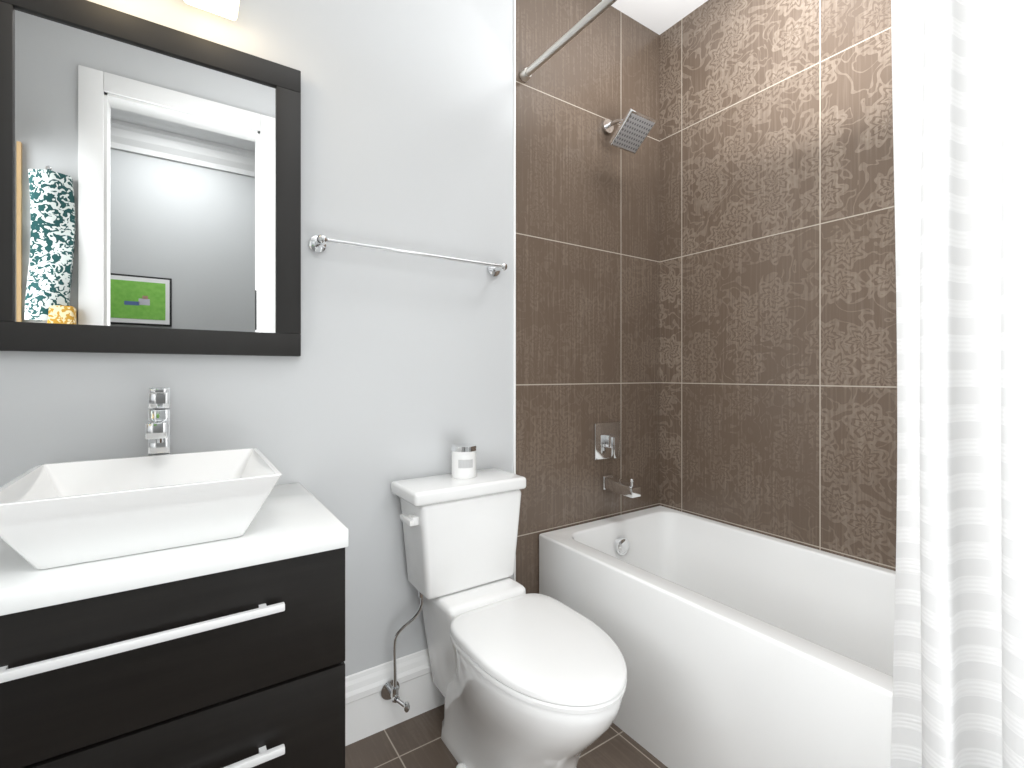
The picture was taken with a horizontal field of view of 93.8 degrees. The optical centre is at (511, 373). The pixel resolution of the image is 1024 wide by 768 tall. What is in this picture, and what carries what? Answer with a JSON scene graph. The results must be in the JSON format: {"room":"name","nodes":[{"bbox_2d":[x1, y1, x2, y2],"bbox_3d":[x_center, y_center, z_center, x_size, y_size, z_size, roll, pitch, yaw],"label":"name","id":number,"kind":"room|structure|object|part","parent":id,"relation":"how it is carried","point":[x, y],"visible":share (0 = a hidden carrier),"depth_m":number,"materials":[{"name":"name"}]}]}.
{"room":"bathroom","nodes":[
{"label":"bathroom","id":0,"kind":"room"},
{"bbox_2d":[0,0,512,676],"bbox_3d":[-0.781,-0.246,1.349,1.831,2.740,0.120,0,0,-34],"label":"wall","id":1,"kind":"structure","parent":0,"point":[400,368],"depth_m":1.50,"materials":[{"name":"grey paint"}]},
{"bbox_2d":[0,0,300,356],"bbox_3d":[-0.873,-0.455,1.192,0.642,0.810,0.031,0,0,-34],"label":"mirror","id":2,"kind":"object","parent":1,"relation":"attached to","point":[150,187],"visible":0.98,"depth_m":1.17,"materials":[{"name":"black mirror"}]},
{"bbox_2d":[0,387,348,767],"bbox_3d":[-0.738,0.423,0.989,0.654,0.782,0.520,0,0,-34],"label":"bathroom vanity","id":3,"kind":"object","parent":1,"relation":"attached to","point":[161,606],"visible":1,"depth_m":0.83,"materials":[{"name":"black wood"}]},
{"bbox_2d":[0,482,348,650],"bbox_3d":[-0.742,0.333,0.996,0.654,0.038,0.504,0,0,-34],"label":"countertop","id":4,"kind":"structure","parent":3,"relation":"on","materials":[{"name":"white stone"}]},
{"bbox_2d":[0,447,281,569],"bbox_3d":[-0.707,0.251,0.946,0.404,0.126,0.394,0,0,-34],"label":"sink","id":5,"kind":"object","parent":4,"relation":"in","point":[156,512],"depth_m":0.84,"materials":[{"name":"white ceramic"}]},
{"bbox_2d":[184,0,239,20],"bbox_3d":[-0.849,-0.991,1.154,0.328,0.130,0.121,0,0,-34],"label":"sconce","id":6,"kind":"object","parent":1,"relation":"attached to","point":[228,9],"visible":1,"depth_m":1.21,"materials":[{"name":"white glass"}]},
{"bbox_2d":[345,648,444,745],"bbox_3d":[-0.693,1.024,1.322,1.705,0.200,0.024,0,0,-34],"label":"baseboard","id":7,"kind":"structure","parent":1,"relation":"attached to","point":[369,710],"depth_m":1.52,"materials":[{"name":"white"}]},
{"bbox_2d":[308,234,506,276],"bbox_3d":[-0.299,-0.381,1.553,0.661,0.048,0.082,0,0,-34],"label":"towel rail","id":8,"kind":"object","parent":1,"relation":"attached to","point":[316,244],"visible":1,"depth_m":1.47,"materials":[{"name":"silver metal"}]},
{"bbox_2d":[345,704,667,767],"bbox_3d":[0.182,1.154,0.341,4.450,0.060,2.870,0,0,-34],"label":"floor","id":9,"kind":"structure","parent":0,"point":[416,742],"depth_m":1.43,"materials":[{"name":"tile"}]},
{"bbox_2d":[380,468,626,767],"bbox_3d":[-0.028,0.734,1.328,0.443,0.784,0.745,0,0,-34],"label":"toilet","id":10,"kind":"object","parent":9,"relation":"on","point":[521,678],"visible":1,"depth_m":1.33,"materials":[{"name":"white ceramic"}]},
{"bbox_3d":[-0.304,0.433,1.426,0.034,0.026,0.080,0,0,-34],"label":"lever","id":11,"kind":"part","parent":10,"relation":"part of","materials":[{"name":"white plastic"}]},
{"bbox_3d":[-0.163,0.528,1.565,0.361,0.291,0.181,0,0,-34],"label":"tank","id":12,"kind":"part","parent":10,"relation":"part of","materials":[{"name":"white ceramic"}]},
{"bbox_2d":[451,443,476,478],"bbox_3d":[-0.160,0.289,1.596,0.085,0.104,0.085,0,0,-34],"label":"candle","id":13,"kind":"object","parent":10,"relation":"on","point":[463,460],"visible":1,"depth_m":1.56,"materials":[{"name":"white wax"}]},
{"bbox_3d":[0.079,0.723,1.249,0.356,0.016,0.493,0,0,-34],"label":"seat","id":14,"kind":"part","parent":10,"relation":"part of","materials":[{"name":"white plastic"}]},
{"bbox_2d":[539,506,895,767],"bbox_3d":[0.828,0.874,1.451,0.727,0.500,1.514,0,0,-34],"label":"tub","id":15,"kind":"object","parent":9,"relation":"on","point":[738,647],"visible":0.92,"depth_m":1.43,"materials":[{"name":"white ceramic"}]},
{"bbox_2d":[516,0,659,593],"bbox_3d":[0.373,-0.246,2.134,0.959,2.740,0.120,0,0,-34],"label":"tiled wall","id":16,"kind":"structure","parent":0,"point":[587,276],"depth_m":2.01,"materials":[{"name":"brown tile"}]},
{"bbox_2d":[513,0,515,580],"bbox_3d":[0.009,-0.246,1.810,0.007,2.740,0.006,0,0,-34],"label":"trim","id":17,"kind":"structure","parent":16,"relation":"attached to","point":[514,240],"depth_m":1.81,"materials":[{"name":"white"}]},
{"bbox_2d":[519,0,616,81],"bbox_3d":[0.472,-1.141,1.209,0.044,0.044,1.514,0,0,-34],"label":"rail","id":18,"kind":"object","parent":16,"relation":"attached to","point":[591,16],"visible":0.98,"depth_m":1.62,"materials":[{"name":"silver metal"}]},
{"bbox_2d":[890,0,1023,767],"bbox_3d":[0.792,-0.055,0.737,0.098,2.219,0.359,0,0,-34],"label":"curtain","id":19,"kind":"object","parent":18,"relation":"hanging from","point":[958,149],"visible":1,"depth_m":0.80,"materials":[{"name":"white fabric"}]},
{"bbox_2d":[594,421,620,459],"bbox_3d":[0.429,0.289,2.064,0.156,0.156,0.057,0,0,-34],"label":"shower valve","id":20,"kind":"object","parent":16,"relation":"attached to","point":[607,439],"visible":1,"depth_m":2.05,"materials":[{"name":"silver metal"}]},
{"bbox_2d":[602,474,640,497],"bbox_3d":[0.460,0.466,2.018,0.060,0.073,0.167,0,0,-34],"label":"tub spout","id":21,"kind":"object","parent":16,"relation":"attached to","point":[610,482],"visible":1,"depth_m":1.99,"materials":[{"name":"silver metal"}]},
{"bbox_2d":[602,108,655,153],"bbox_3d":[0.472,-1.023,2.001,0.148,0.166,0.208,0,0,-34],"label":"shower head","id":22,"kind":"object","parent":16,"relation":"attached to","point":[633,130],"visible":1,"depth_m":1.96},
{"bbox_3d":[0.452,-1.059,2.031,0.060,0.094,0.136,0,0,-34],"label":"shower head arm","id":23,"kind":"part","parent":22,"relation":"part of"},
{"bbox_2d":[611,0,707,34],"bbox_3d":[0.182,-1.646,0.341,4.450,0.060,2.870,0,0,-34],"label":"ceiling","id":24,"kind":"structure","parent":0,"point":[659,17],"depth_m":2.13,"materials":[{"name":"white paint"}]},
{"bbox_2d":[660,0,896,570],"bbox_3d":[1.181,-0.246,1.691,0.120,2.740,1.520,0,0,-34],"label":"wall","id":25,"kind":"structure","parent":0,"point":[778,367],"depth_m":1.82,"materials":[{"name":"tile"}]}
]}

